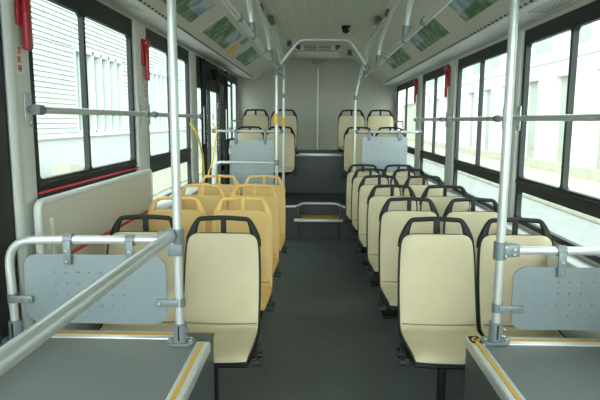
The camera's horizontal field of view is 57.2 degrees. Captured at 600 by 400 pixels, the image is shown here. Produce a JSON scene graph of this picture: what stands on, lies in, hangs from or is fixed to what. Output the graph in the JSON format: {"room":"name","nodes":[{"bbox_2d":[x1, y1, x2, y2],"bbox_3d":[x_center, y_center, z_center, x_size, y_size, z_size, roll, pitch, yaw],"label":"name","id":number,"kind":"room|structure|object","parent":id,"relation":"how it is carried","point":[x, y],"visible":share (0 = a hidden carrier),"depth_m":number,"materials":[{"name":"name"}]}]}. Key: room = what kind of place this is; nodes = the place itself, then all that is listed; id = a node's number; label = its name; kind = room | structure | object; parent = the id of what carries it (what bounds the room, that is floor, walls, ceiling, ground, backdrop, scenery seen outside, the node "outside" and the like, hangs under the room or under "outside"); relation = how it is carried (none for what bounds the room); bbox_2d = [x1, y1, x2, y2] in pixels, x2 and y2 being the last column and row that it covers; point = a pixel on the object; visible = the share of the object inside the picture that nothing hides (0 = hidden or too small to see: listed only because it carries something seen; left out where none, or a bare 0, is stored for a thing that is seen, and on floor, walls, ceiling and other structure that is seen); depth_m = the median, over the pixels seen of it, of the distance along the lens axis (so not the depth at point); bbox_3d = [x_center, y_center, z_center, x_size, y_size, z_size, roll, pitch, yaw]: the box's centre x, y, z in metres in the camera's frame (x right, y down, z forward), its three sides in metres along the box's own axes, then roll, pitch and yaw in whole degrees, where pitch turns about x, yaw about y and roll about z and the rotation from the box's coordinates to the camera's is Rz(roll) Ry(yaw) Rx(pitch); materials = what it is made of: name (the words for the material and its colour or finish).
{"room":"vehicle interior","nodes":[
{"label":"vehicle interior","id":0,"kind":"room"},
{"bbox_2d":[33,0,238,329],"bbox_3d":[-1.203,-0.272,3.433,0.025,2.570,11.600,1,8,2],"label":"wall","id":1,"kind":"structure","parent":0,"point":[70,326],"depth_m":3.70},
{"bbox_2d":[0,25,20,343],"bbox_3d":[-1.216,-0.181,2.203,0.019,1.620,0.160,1,8,2],"label":"trim","id":2,"kind":"structure","parent":1,"relation":"attached to","point":[7,227],"depth_m":2.25,"materials":[{"name":"black"}]},
{"bbox_2d":[0,0,32,329],"bbox_3d":[-1.197,-0.197,2.315,0.033,1.620,0.066,1,8,2],"label":"trim","id":3,"kind":"structure","parent":1,"relation":"attached to","point":[5,5],"depth_m":2.29,"materials":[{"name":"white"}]},
{"bbox_2d":[0,0,37,310],"bbox_3d":[-1.208,-0.268,2.383,0.027,1.540,0.180,1,8,2],"label":"trim","id":4,"kind":"structure","parent":1,"relation":"attached to","point":[23,80],"depth_m":2.40,"materials":[{"name":"white"}]},
{"bbox_2d":[15,45,22,73],"bbox_3d":[-1.190,-0.594,2.333,0.004,0.115,0.045,1,8,2],"label":"sticker","id":5,"kind":"object","parent":1,"relation":"attached to","point":[18,50],"visible":1,"depth_m":2.33,"materials":[{"name":"white"}]},
{"bbox_2d":[14,0,33,50],"bbox_3d":[-1.165,-0.786,2.348,0.046,0.291,0.120,1,8,2],"label":"hammer","id":6,"kind":"object","parent":1,"relation":"attached to","point":[23,11],"visible":1,"depth_m":2.32,"materials":[{"name":"red plastic"}]},
{"bbox_2d":[38,167,139,194],"bbox_3d":[-1.164,-0.130,3.200,0.011,0.011,1.420,1,8,2],"label":"cord","id":7,"kind":"object","parent":1,"relation":"attached to","point":[77,183],"visible":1,"depth_m":2.96,"materials":[{"name":"red plastic"}]},
{"bbox_2d":[33,168,152,305],"bbox_3d":[-1.131,0.166,3.282,0.041,0.575,1.692,1,8,2],"label":"wall padding panel","id":8,"kind":"object","parent":1,"relation":"attached to","point":[92,209],"visible":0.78,"depth_m":3.02,"materials":[{"name":"beige"}]},
{"bbox_2d":[71,211,147,253],"bbox_3d":[-1.110,0.160,3.417,0.016,0.016,1.450,1,8,2],"label":"cord","id":9,"kind":"object","parent":8,"relation":"attached to","point":[146,212],"visible":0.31,"depth_m":3.14,"materials":[{"name":"red plastic"}]},
{"bbox_2d":[23,0,201,198],"bbox_3d":[-1.129,-0.597,4.066,0.116,1.355,3.410,1,8,2],"label":"window","id":10,"kind":"structure","parent":1,"relation":"in","point":[93,10],"depth_m":3.07,"materials":[{"name":"black"}]},
{"bbox_2d":[110,0,142,10],"bbox_3d":[-1.042,-1.164,3.250,0.145,0.038,0.300,1,8,2],"label":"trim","id":11,"kind":"structure","parent":1,"relation":"attached to","point":[123,3],"depth_m":3.26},
{"bbox_2d":[131,20,149,170],"bbox_3d":[-1.159,-0.505,4.035,0.027,1.540,0.260,1,8,2],"label":"trim","id":12,"kind":"structure","parent":1,"relation":"attached to","point":[138,30],"depth_m":3.94,"materials":[{"name":"white"}]},
{"bbox_2d":[141,39,150,80],"bbox_3d":[-1.116,-1.021,4.016,0.046,0.291,0.120,1,8,2],"label":"hammer","id":13,"kind":"object","parent":1,"relation":"attached to","point":[145,44],"visible":1,"depth_m":3.98,"materials":[{"name":"red plastic"}]},
{"bbox_2d":[145,27,190,200],"bbox_3d":[-1.143,-0.712,4.864,0.040,1.355,1.400,1,8,2],"label":"window","id":14,"kind":"structure","parent":1,"relation":"in","point":[160,161],"depth_m":4.83,"materials":[{"name":"black"}]},
{"bbox_2d":[156,183,208,208],"bbox_3d":[-1.063,0.028,4.973,0.169,0.180,1.730,1,8,2],"label":"sill","id":15,"kind":"structure","parent":1,"relation":"attached to","point":[162,204],"depth_m":4.45,"materials":[{"name":"white"}]},
{"bbox_2d":[188,51,198,183],"bbox_3d":[-1.108,-0.747,5.727,0.027,1.540,0.280,1,8,2],"label":"trim","id":16,"kind":"structure","parent":1,"relation":"attached to","point":[191,56],"depth_m":5.66,"materials":[{"name":"white"}]},
{"bbox_2d":[190,55,221,183],"bbox_3d":[-1.076,-0.584,6.473,0.150,2.065,1.929,1,8,2],"label":"door","id":17,"kind":"structure","parent":1,"relation":"in","point":[211,85],"depth_m":6.63,"materials":[{"name":"black"}]},
{"bbox_2d":[211,69,230,86],"bbox_3d":[-0.980,-1.510,6.840,0.123,0.165,0.747,1,8,2],"label":"mechanism","id":18,"kind":"object","parent":17,"relation":"attached to","point":[218,76],"visible":1,"depth_m":6.64,"materials":[{"name":"black paint"}]},
{"bbox_2d":[221,69,224,169],"bbox_3d":[-1.084,-1.098,7.556,0.062,1.355,0.200,1,8,2],"label":"window","id":19,"kind":"structure","parent":1,"relation":"in","point":[222,85],"depth_m":7.60,"materials":[{"name":"black"}]},
{"bbox_2d":[228,73,237,146],"bbox_3d":[-1.038,-1.220,8.406,0.040,1.355,1.120,1,8,2],"label":"window","id":20,"kind":"structure","parent":1,"relation":"in","point":[232,79],"depth_m":8.41,"materials":[{"name":"black"}]},
{"bbox_2d":[238,59,395,146],"bbox_3d":[0.271,-1.088,9.164,2.580,2.570,0.060,1,8,2],"label":"wall","id":21,"kind":"structure","parent":0,"point":[338,78],"depth_m":9.04,"materials":[{"name":"plastic"}]},
{"bbox_2d":[316,67,318,149],"bbox_3d":[0.291,-1.505,9.062,0.028,1.354,0.022,1,8,2],"label":"trim","id":22,"kind":"structure","parent":21,"relation":"attached to","point":[317,67],"depth_m":9.03,"materials":[{"name":"white"}]},
{"bbox_2d":[297,147,337,149],"bbox_3d":[0.269,-0.857,9.157,2.580,0.044,0.020,1,8,2],"label":"baseboard","id":23,"kind":"structure","parent":21,"relation":"attached to","point":[298,148],"depth_m":9.15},
{"bbox_2d":[300,222,338,240],"bbox_3d":[0.243,0.350,6.875,0.480,0.255,0.280,1,8,2],"label":"step","id":24,"kind":"structure","parent":0,"point":[308,230],"depth_m":6.74,"materials":[{"name":"plastic"}]},
{"bbox_2d":[294,215,342,221],"bbox_3d":[0.227,0.227,6.820,0.594,0.028,0.354,1,8,2],"label":"step tread","id":25,"kind":"structure","parent":24,"relation":"on","point":[303,218],"depth_m":6.74,"materials":[{"name":"orange"}]},
{"bbox_2d":[259,0,388,58],"bbox_3d":[0.160,-1.497,3.217,1.110,0.050,11.600,1,8,2],"label":"ceiling","id":26,"kind":"structure","parent":0,"point":[296,20],"depth_m":5.51,"materials":[{"name":"plastic"}]},
{"bbox_2d":[103,0,283,79],"bbox_3d":[-0.795,-1.335,3.268,0.800,0.395,11.600,1,8,2],"label":"panel","id":27,"kind":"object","parent":26,"relation":"attached to","point":[261,65],"depth_m":4.75,"materials":[{"name":"plastic"}]},
{"bbox_2d":[158,0,216,23],"bbox_3d":[-0.721,-1.275,3.452,0.212,0.148,1.090,1,8,2],"label":"advertising poster","id":28,"kind":"object","parent":27,"relation":"attached to","point":[187,10],"visible":0.83,"depth_m":3.75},
{"bbox_2d":[139,0,251,76],"bbox_3d":[-0.845,-1.312,4.472,0.012,0.007,7.972,1,8,2],"label":"trim","id":29,"kind":"structure","parent":27,"relation":"attached to","point":[144,3],"depth_m":4.35,"materials":[{"name":"grey"}]},
{"bbox_2d":[200,14,242,49],"bbox_3d":[-0.677,-1.486,4.916,0.212,0.148,1.090,1,8,2],"label":"advertising poster","id":30,"kind":"object","parent":27,"relation":"attached to","point":[223,32],"visible":1,"depth_m":4.80,"materials":[{"name":"paper"}]},
{"bbox_2d":[226,45,238,54],"bbox_3d":[-0.706,-1.567,5.739,0.112,0.079,0.200,1,8,2],"label":"warning sticker","id":31,"kind":"object","parent":27,"relation":"attached to","point":[235,47],"visible":1,"depth_m":5.73,"materials":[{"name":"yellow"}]},
{"bbox_2d":[234,45,260,66],"bbox_3d":[-0.625,-1.737,6.667,0.212,0.148,0.990,1,8,2],"label":"advertising poster","id":32,"kind":"object","parent":27,"relation":"attached to","point":[250,54],"visible":1,"depth_m":6.58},
{"bbox_2d":[221,0,284,78],"bbox_3d":[-0.336,-1.246,3.439,0.148,0.500,6.340,1,8,2],"label":"handrail","id":33,"kind":"object","parent":26,"relation":"hanging from","point":[250,28],"visible":0.97,"depth_m":3.84,"materials":[{"name":"grey"}]},
{"bbox_2d":[277,38,369,70],"bbox_3d":[0.225,-1.433,5.417,0.946,0.314,0.048,1,8,2],"label":"hoop","id":34,"kind":"object","parent":33,"relation":"attached to","point":[366,65],"visible":0.98,"depth_m":5.39,"materials":[{"name":"grey"}]},
{"bbox_2d":[312,59,323,63],"bbox_3d":[0.294,-2.251,8.909,0.200,0.075,0.105,1,8,2],"label":"bracket","id":35,"kind":"object","parent":26,"relation":"attached to","point":[317,61],"visible":1,"depth_m":8.86,"materials":[{"name":"grey"}]},
{"bbox_2d":[295,44,341,57],"bbox_3d":[0.246,-2.057,7.624,0.640,0.091,0.815,1,8,2],"label":"air vent","id":36,"kind":"object","parent":26,"relation":"attached to","point":[302,50],"visible":0.99,"depth_m":7.24,"materials":[{"name":"grey"}]},
{"bbox_2d":[342,25,349,33],"bbox_3d":[0.489,-1.812,5.846,0.092,0.084,0.101,1,8,2],"label":"security camera","id":37,"kind":"object","parent":26,"relation":"attached to","point":[345,29],"visible":1,"depth_m":5.82,"materials":[{"name":"black plastic"}]},
{"bbox_2d":[354,0,392,59],"bbox_3d":[0.715,-1.461,3.205,0.024,0.012,11.600,1,8,2],"label":"trim","id":38,"kind":"structure","parent":26,"relation":"attached to","point":[390,1],"depth_m":5.18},
{"bbox_2d":[360,0,452,80],"bbox_3d":[0.694,-1.227,3.411,0.148,0.520,6.340,1,8,2],"label":"handrail","id":39,"kind":"object","parent":26,"relation":"hanging from","point":[407,33],"visible":0.98,"depth_m":3.60,"materials":[{"name":"grey"}]},
{"bbox_2d":[355,0,583,84],"bbox_3d":[1.059,-1.283,3.221,0.690,0.465,11.600,1,8,2],"label":"panel","id":40,"kind":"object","parent":26,"relation":"attached to","point":[459,29],"depth_m":4.32,"materials":[{"name":"plastic"}]},
{"bbox_2d":[385,47,412,69],"bbox_3d":[1.108,-1.638,6.352,0.172,0.156,1.340,1,8,2],"label":"advertising poster","id":41,"kind":"object","parent":40,"relation":"attached to","point":[400,56],"visible":0.68,"depth_m":6.22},
{"bbox_2d":[409,17,451,51],"bbox_3d":[1.057,-1.392,4.635,0.172,0.156,1.150,1,8,2],"label":"advertising poster","id":42,"kind":"object","parent":40,"relation":"attached to","point":[435,31],"visible":0.71,"depth_m":4.51,"materials":[{"name":"paper"}]},
{"bbox_2d":[386,0,532,81],"bbox_3d":[1.192,-1.226,4.423,0.012,0.007,7.972,1,8,2],"label":"trim","id":43,"kind":"structure","parent":40,"relation":"attached to","point":[525,4],"depth_m":3.90,"materials":[{"name":"grey"}]},
{"bbox_2d":[448,0,502,22],"bbox_3d":[1.011,-1.173,3.111,0.172,0.156,1.090,1,8,2],"label":"advertising poster","id":44,"kind":"object","parent":40,"relation":"attached to","point":[467,10],"visible":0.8,"depth_m":3.39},
{"bbox_2d":[218,240,464,399],"bbox_3d":[0.055,1.165,2.298,2.580,0.060,9.020,1,8,2],"label":"floor","id":45,"kind":"structure","parent":0,"point":[326,336],"depth_m":3.59,"materials":[{"name":"plastic"}]},
{"bbox_2d":[0,329,214,399],"bbox_3d":[-0.824,0.975,1.422,0.860,0.556,1.989,1,8,2],"label":"raised platform","id":46,"kind":"object","parent":45,"relation":"on","point":[71,364],"visible":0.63,"depth_m":2.02,"materials":[{"name":"grey plastic"}]},
{"bbox_2d":[2,234,184,342],"bbox_3d":[-0.842,0.357,2.224,0.758,0.447,0.075,1,8,2],"label":"guard rail","id":47,"kind":"object","parent":46,"relation":"on","point":[43,295],"visible":0.88,"depth_m":2.21,"materials":[{"name":"grey"}]},
{"bbox_2d":[158,0,194,346],"bbox_3d":[-0.492,-0.298,2.115,0.131,1.777,0.075,1,8,2],"label":"pole","id":48,"kind":"object","parent":46,"relation":"on","point":[176,249],"visible":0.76,"depth_m":2.14,"materials":[{"name":"grey"}]},
{"bbox_2d":[0,228,177,376],"bbox_3d":[-0.531,0.255,1.276,0.053,0.076,1.821,1,8,2],"label":"diagonal handrail","id":49,"kind":"object","parent":48,"relation":"attached to","point":[15,350],"visible":0.96,"depth_m":1.24,"materials":[{"name":"grey"}]},
{"bbox_2d":[98,214,175,330],"bbox_3d":[-0.838,0.590,2.686,0.433,0.960,0.571,1,8,2],"label":"seat","id":50,"kind":"object","parent":45,"relation":"on","point":[166,324],"visible":0.27,"depth_m":2.85,"materials":[{"name":"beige plastic"}]},
{"bbox_2d":[147,196,205,274],"bbox_3d":[-0.802,0.488,3.398,0.433,0.960,0.571,1,8,2],"label":"seat","id":51,"kind":"object","parent":45,"relation":"on","point":[188,216],"visible":0.23,"depth_m":3.58,"materials":[{"name":"brown plastic"}]},
{"bbox_2d":[200,58,207,182],"bbox_3d":[-1.040,-0.463,5.998,0.058,2.100,0.057,6,10,34],"label":"post","id":52,"kind":"object","parent":45,"relation":"on","point":[202,61],"visible":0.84,"depth_m":5.91,"materials":[{"name":"metal"}]},
{"bbox_2d":[181,183,227,231],"bbox_3d":[-0.761,0.385,4.115,0.433,0.960,0.571,1,8,2],"label":"seat","id":53,"kind":"object","parent":45,"relation":"on","point":[209,202],"visible":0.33,"depth_m":4.29,"materials":[{"name":"brown plastic"}]},
{"bbox_2d":[197,175,240,209],"bbox_3d":[-0.735,0.282,4.832,0.433,0.960,0.571,1,8,2],"label":"seat","id":54,"kind":"object","parent":45,"relation":"on","point":[228,188],"visible":0.27,"depth_m":5.01,"materials":[{"name":"brown plastic"}]},
{"bbox_2d":[183,215,262,399],"bbox_3d":[-0.394,0.595,2.663,0.433,0.960,0.571,1,8,2],"label":"seat","id":55,"kind":"object","parent":45,"relation":"on","point":[222,275],"visible":0.84,"depth_m":2.83,"materials":[{"name":"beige plastic"}]},
{"bbox_2d":[212,196,274,360],"bbox_3d":[-0.367,0.492,3.386,0.433,0.960,0.571,1,8,2],"label":"seat","id":56,"kind":"object","parent":45,"relation":"on","point":[262,220],"visible":0.44,"depth_m":3.56,"materials":[{"name":"brown plastic"}]},
{"bbox_2d":[214,161,274,183],"bbox_3d":[-0.574,0.120,5.664,0.628,1.046,0.055,1,8,2],"label":"rail","id":57,"kind":"object","parent":45,"relation":"on","point":[218,162],"visible":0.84,"depth_m":5.58,"materials":[{"name":"grey"}]},
{"bbox_2d":[229,184,280,318],"bbox_3d":[-0.353,0.389,4.103,0.433,0.960,0.571,1,8,2],"label":"seat","id":58,"kind":"object","parent":45,"relation":"on","point":[273,201],"visible":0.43,"depth_m":4.28,"materials":[{"name":"brown plastic"}]},
{"bbox_2d":[242,175,286,253],"bbox_3d":[-0.324,0.286,4.820,0.433,0.960,0.571,1,8,2],"label":"seat","id":59,"kind":"object","parent":45,"relation":"on","point":[280,189],"visible":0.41,"depth_m":5.00,"materials":[{"name":"brown plastic"}]},
{"bbox_2d":[273,69,278,261],"bbox_3d":[-0.239,-0.330,5.580,0.058,1.965,0.073,1,8,2],"label":"pole","id":60,"kind":"object","parent":45,"relation":"on","point":[276,72],"visible":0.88,"depth_m":5.50,"materials":[{"name":"grey"}]},
{"bbox_2d":[240,193,357,240],"bbox_3d":[0.237,0.134,8.007,2.560,0.480,2.580,1,8,2],"label":"platform","id":61,"kind":"object","parent":45,"relation":"on","point":[292,229],"visible":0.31,"depth_m":6.98,"materials":[{"name":"plastic"}]},
{"bbox_2d":[223,71,228,183],"bbox_3d":[-0.996,-0.674,7.472,0.058,2.100,0.057,6,10,34],"label":"post","id":62,"kind":"object","parent":61,"relation":"on","point":[226,134],"visible":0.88,"depth_m":7.41,"materials":[{"name":"metal"}]},
{"bbox_2d":[228,126,263,174],"bbox_3d":[-0.694,-0.470,7.118,0.433,0.960,0.571,1,8,2],"label":"seat","id":63,"kind":"object","parent":61,"relation":"on","point":[241,136],"visible":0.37,"depth_m":7.30,"materials":[{"name":"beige plastic"}]},
{"bbox_2d":[212,129,282,192],"bbox_3d":[-0.639,-0.405,6.773,0.870,0.929,0.048,1,8,2],"label":"screen","id":64,"kind":"object","parent":61,"relation":"on","point":[235,170],"visible":0.84,"depth_m":6.74,"materials":[{"name":"grey"}]},
{"bbox_2d":[269,16,285,204],"bbox_3d":[-0.243,-0.856,6.063,0.057,2.029,1.310,1,8,4],"label":"pole","id":65,"kind":"object","parent":61,"relation":"on","point":[271,19],"visible":0.85,"depth_m":6.64,"materials":[{"name":"grey"}]},
{"bbox_2d":[269,16,274,24],"bbox_3d":[-0.276,-1.758,5.391,0.048,0.053,0.231,1,8,2],"label":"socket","id":66,"kind":"object","parent":65,"relation":"attached to","point":[271,19],"depth_m":5.30,"materials":[{"name":"grey"}]},
{"bbox_2d":[267,126,296,200],"bbox_3d":[-0.253,-0.466,7.106,0.433,0.960,0.571,1,8,2],"label":"seat","id":67,"kind":"object","parent":61,"relation":"on","point":[289,137],"visible":0.62,"depth_m":7.27,"materials":[{"name":"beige plastic"}]},
{"bbox_2d":[229,150,345,192],"bbox_3d":[0.258,-0.468,8.556,2.560,0.556,1.320,1,8,2],"label":"deck","id":68,"kind":"object","parent":61,"relation":"on","point":[315,174],"visible":0.36,"depth_m":7.91,"materials":[{"name":"plastic"}]},
{"bbox_2d":[242,109,268,132],"bbox_3d":[-0.643,-0.973,7.823,0.433,0.644,0.571,1,8,2],"label":"seat","id":69,"kind":"object","parent":68,"relation":"on","point":[262,121],"visible":0.38,"depth_m":8.02,"materials":[{"name":"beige plastic"}]},
{"bbox_2d":[270,109,298,153],"bbox_3d":[-0.228,-0.970,7.811,0.433,0.644,0.571,1,8,2],"label":"seat","id":70,"kind":"object","parent":68,"relation":"on","point":[290,120],"visible":0.4,"depth_m":8.01,"materials":[{"name":"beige plastic"}]},
{"bbox_2d":[295,153,342,155],"bbox_3d":[0.253,-0.648,7.871,0.735,0.037,0.055,1,8,2],"label":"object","id":71,"kind":"object","parent":68,"relation":"attached to","point":[299,154],"visible":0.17,"depth_m":7.85,"materials":[{"name":"silver metal"}]},
{"bbox_2d":[337,109,364,151],"bbox_3d":[0.756,-0.961,7.783,0.433,0.644,0.571,1,8,2],"label":"seat","id":72,"kind":"object","parent":68,"relation":"on","point":[344,121],"visible":0.5,"depth_m":7.98,"materials":[{"name":"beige plastic"}]},
{"bbox_2d":[367,110,393,136],"bbox_3d":[1.176,-0.957,7.771,0.433,0.644,0.571,1,8,2],"label":"seat","id":73,"kind":"object","parent":68,"relation":"on","point":[373,122],"visible":0.39,"depth_m":7.97,"materials":[{"name":"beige plastic"}]},
{"bbox_2d":[285,202,344,207],"bbox_3d":[0.232,0.063,6.827,0.845,0.030,0.314,1,8,2],"label":"handrail","id":74,"kind":"object","parent":61,"relation":"attached to","point":[302,203],"depth_m":6.95,"materials":[{"name":"silver metal"}]},
{"bbox_2d":[341,127,373,176],"bbox_3d":[0.751,-0.457,7.077,0.433,0.960,0.571,1,8,2],"label":"seat","id":75,"kind":"object","parent":61,"relation":"on","point":[348,137],"visible":0.52,"depth_m":7.25,"materials":[{"name":"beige plastic"}]},
{"bbox_2d":[353,16,380,171],"bbox_3d":[0.729,-0.848,6.037,0.100,2.029,1.315,0,8,-4],"label":"pole","id":76,"kind":"object","parent":61,"relation":"on","point":[378,18],"visible":0.89,"depth_m":6.58,"materials":[{"name":"grey"}]},
{"bbox_2d":[374,16,380,24],"bbox_3d":[0.754,-1.749,5.361,0.048,0.053,0.231,1,8,2],"label":"socket","id":77,"kind":"object","parent":76,"relation":"attached to","point":[378,18],"depth_m":5.28,"materials":[{"name":"grey"}]},
{"bbox_2d":[355,130,421,174],"bbox_3d":[1.066,-0.389,6.724,0.800,0.929,0.048,1,8,2],"label":"screen","id":78,"kind":"object","parent":61,"relation":"on","point":[369,141],"visible":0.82,"depth_m":6.68,"materials":[{"name":"grey"}]},
{"bbox_2d":[375,127,407,172],"bbox_3d":[1.196,-0.453,7.064,0.433,0.960,0.571,1,8,2],"label":"seat","id":79,"kind":"object","parent":61,"relation":"on","point":[380,128],"visible":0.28,"depth_m":7.25,"materials":[{"name":"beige plastic"}]},
{"bbox_2d":[343,164,379,252],"bbox_3d":[0.704,0.099,6.158,0.433,0.960,0.571,1,8,2],"label":"seat","id":80,"kind":"object","parent":45,"relation":"on","point":[349,174],"visible":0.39,"depth_m":6.33,"materials":[{"name":"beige plastic"}]},
{"bbox_2d":[349,168,388,265],"bbox_3d":[0.717,0.180,5.593,0.433,0.960,0.571,1,8,2],"label":"seat","id":81,"kind":"object","parent":45,"relation":"on","point":[356,180],"visible":0.36,"depth_m":5.77,"materials":[{"name":"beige plastic"}]},
{"bbox_2d":[355,175,400,286],"bbox_3d":[0.709,0.282,4.880,0.433,0.960,0.571,1,8,2],"label":"seat","id":82,"kind":"object","parent":45,"relation":"on","point":[364,191],"visible":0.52,"depth_m":5.06,"materials":[{"name":"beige plastic"}]},
{"bbox_2d":[364,184,417,318],"bbox_3d":[0.699,0.393,4.113,0.433,0.960,0.571,1,8,2],"label":"seat","id":83,"kind":"object","parent":45,"relation":"on","point":[375,204],"visible":0.45,"depth_m":4.29,"materials":[{"name":"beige plastic"}]},
{"bbox_2d":[382,164,415,183],"bbox_3d":[1.145,0.103,6.145,0.433,0.960,0.571,1,8,2],"label":"seat","id":84,"kind":"object","parent":45,"relation":"on","point":[412,173],"visible":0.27,"depth_m":6.33,"materials":[{"name":"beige plastic"}]},
{"bbox_2d":[377,197,439,359],"bbox_3d":[0.691,0.495,3.400,0.433,0.960,0.571,1,8,2],"label":"seat","id":85,"kind":"object","parent":45,"relation":"on","point":[392,222],"visible":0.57,"depth_m":3.57,"materials":[{"name":"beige plastic"}]},
{"bbox_2d":[390,169,427,195],"bbox_3d":[1.153,0.184,5.580,0.433,0.960,0.571,1,8,2],"label":"seat","id":86,"kind":"object","parent":45,"relation":"on","point":[401,180],"visible":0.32,"depth_m":5.76,"materials":[{"name":"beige plastic"}]},
{"bbox_2d":[402,175,443,210],"bbox_3d":[1.149,0.286,4.867,0.433,0.960,0.571,1,8,2],"label":"seat","id":87,"kind":"object","parent":45,"relation":"on","point":[418,190],"visible":0.29,"depth_m":5.05,"materials":[{"name":"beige plastic"}]},
{"bbox_2d":[397,217,482,399],"bbox_3d":[0.685,0.601,2.663,0.433,0.960,0.571,1,8,2],"label":"seat","id":88,"kind":"object","parent":45,"relation":"on","point":[437,289],"visible":0.92,"depth_m":2.82,"materials":[{"name":"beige plastic"}]},
{"bbox_2d":[419,185,470,233],"bbox_3d":[1.141,0.397,4.100,0.433,0.960,0.571,1,8,2],"label":"seat","id":89,"kind":"object","parent":45,"relation":"on","point":[441,202],"visible":0.3,"depth_m":4.28,"materials":[{"name":"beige plastic"}]},
{"bbox_2d":[442,198,497,272],"bbox_3d":[1.138,0.499,3.387,0.433,0.960,0.571,1,8,2],"label":"seat","id":90,"kind":"object","parent":45,"relation":"on","point":[475,220],"visible":0.31,"depth_m":3.57,"materials":[{"name":"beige plastic"}]},
{"bbox_2d":[476,217,566,337],"bbox_3d":[1.124,0.605,2.650,0.433,0.960,0.571,1,8,2],"label":"seat","id":91,"kind":"object","parent":45,"relation":"on","point":[485,242],"visible":0.48,"depth_m":2.83,"materials":[{"name":"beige plastic"}]},
{"bbox_2d":[463,336,599,399],"bbox_3d":[0.991,0.992,1.371,0.650,0.556,1.989,1,8,2],"label":"raised platform","id":92,"kind":"object","parent":45,"relation":"on","point":[527,368],"visible":1,"depth_m":2.06,"materials":[{"name":"grey plastic"}]},
{"bbox_2d":[480,0,519,344],"bbox_3d":[0.818,-0.295,2.142,0.131,1.777,0.075,1,8,2],"label":"pole","id":93,"kind":"object","parent":92,"relation":"on","point":[502,249],"visible":1,"depth_m":2.17,"materials":[{"name":"grey"}]},
{"bbox_2d":[394,0,599,337],"bbox_3d":[1.401,-0.248,3.359,0.025,2.570,11.600,1,8,2],"label":"wall","id":94,"kind":"structure","parent":0,"point":[568,333],"depth_m":3.08,"materials":[{"name":"plastic"}]},
{"bbox_2d":[395,78,416,168],"bbox_3d":[1.525,-1.098,7.958,0.040,1.185,1.850,1,8,2],"label":"window","id":95,"kind":"structure","parent":94,"relation":"in","point":[409,84],"depth_m":7.92,"materials":[{"name":"black"}]},
{"bbox_2d":[413,79,417,102],"bbox_3d":[1.449,-1.368,6.912,0.046,0.291,0.120,1,8,2],"label":"hammer","id":96,"kind":"object","parent":94,"relation":"attached to","point":[415,81],"visible":1,"depth_m":6.88,"materials":[{"name":"red plastic"}]},
{"bbox_2d":[414,75,422,174],"bbox_3d":[1.482,-0.835,6.886,0.027,1.410,0.310,1,8,2],"label":"trim","id":97,"kind":"structure","parent":94,"relation":"attached to","point":[420,78],"depth_m":6.81,"materials":[{"name":"white"}]},
{"bbox_2d":[420,64,448,183],"bbox_3d":[1.468,-0.822,6.034,0.040,1.185,1.340,1,8,2],"label":"window","id":98,"kind":"structure","parent":94,"relation":"in","point":[432,156],"depth_m":6.05,"materials":[{"name":"black"}]},
{"bbox_2d":[444,66,450,96],"bbox_3d":[1.400,-1.131,5.259,0.046,0.291,0.120,1,8,2],"label":"hammer","id":99,"kind":"object","parent":94,"relation":"attached to","point":[447,69],"visible":1,"depth_m":5.22,"materials":[{"name":"red plastic"}]},
{"bbox_2d":[444,60,457,191],"bbox_3d":[1.433,-0.597,5.228,0.027,1.410,0.280,1,8,2],"label":"trim","id":100,"kind":"structure","parent":94,"relation":"attached to","point":[452,89],"depth_m":5.16,"materials":[{"name":"white"}]},
{"bbox_2d":[453,39,507,210],"bbox_3d":[1.418,-0.582,4.362,0.040,1.185,1.400,1,8,2],"label":"window","id":101,"kind":"structure","parent":94,"relation":"in","point":[500,48],"depth_m":4.37,"materials":[{"name":"black"}]},
{"bbox_2d":[410,171,597,293],"bbox_3d":[1.398,-0.077,5.506,0.099,0.100,6.400,1,8,2],"label":"sill","id":102,"kind":"structure","parent":94,"relation":"attached to","point":[552,260],"depth_m":2.78,"materials":[{"name":"white"}]},
{"bbox_2d":[413,0,599,330],"bbox_3d":[1.142,-0.466,4.280,0.584,1.394,5.090,1,8,2],"label":"window","id":103,"kind":"structure","parent":94,"relation":"in","point":[573,20],"depth_m":2.47,"materials":[{"name":"black"}]},
{"bbox_2d":[507,31,524,222],"bbox_3d":[1.383,-0.361,3.581,0.027,1.410,0.170,1,8,2],"label":"trim","id":104,"kind":"structure","parent":94,"relation":"attached to","point":[521,35],"depth_m":3.50,"materials":[{"name":"white"}]},
{"bbox_2d":[527,0,573,12],"bbox_3d":[1.269,-0.987,2.802,0.110,0.008,0.300,1,8,2],"label":"ceiling light","id":105,"kind":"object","parent":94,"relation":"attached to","point":[550,5],"depth_m":2.79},
{"label":"outside","id":106,"kind":"structure","parent":0,"visible":0},
{"bbox_2d":[152,146,599,246],"bbox_3d":[0.653,-1.165,22.554,60.000,0.100,95.000,1,8,2],"label":"ground","id":107,"kind":"structure","parent":106,"point":[586,233],"depth_m":12.44,"materials":[{"name":"concrete"}]},
{"bbox_2d":[52,164,83,175],"bbox_3d":[-6.683,-0.728,16.266,0.500,0.750,1.600,1,8,2],"label":"wall","id":108,"kind":"structure","parent":107,"relation":"on","point":[57,169],"depth_m":15.45,"materials":[{"name":"stone"}]},
{"bbox_2d":[30,0,235,177],"bbox_3d":[-7.437,-5.034,24.766,0.630,6.850,70.000,1,8,2],"label":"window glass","id":109,"kind":"structure","parent":107,"relation":"on","point":[56,64],"depth_m":19.63,"materials":[{"name":"grey"}]},
{"bbox_2d":[152,149,231,195],"bbox_3d":[-4.420,-1.646,25.163,1.700,0.060,70.000,1,8,2],"label":"verge","id":110,"kind":"structure","parent":107,"relation":"on","point":[162,181],"depth_m":18.88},
{"bbox_2d":[401,20,599,181],"bbox_3d":[10.589,-4.598,24.292,1.900,6.300,70.000,1,8,2],"label":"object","id":111,"kind":"structure","parent":107,"relation":"on","point":[549,65],"depth_m":21.85,"materials":[{"name":"grey"}]},
{"bbox_2d":[407,141,599,223],"bbox_3d":[7.975,-1.583,24.802,3.300,0.160,70.000,1,8,2],"label":"kerb","id":112,"kind":"object","parent":107,"relation":"on","point":[585,186],"visible":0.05,"depth_m":18.17,"materials":[{"name":"stone"}]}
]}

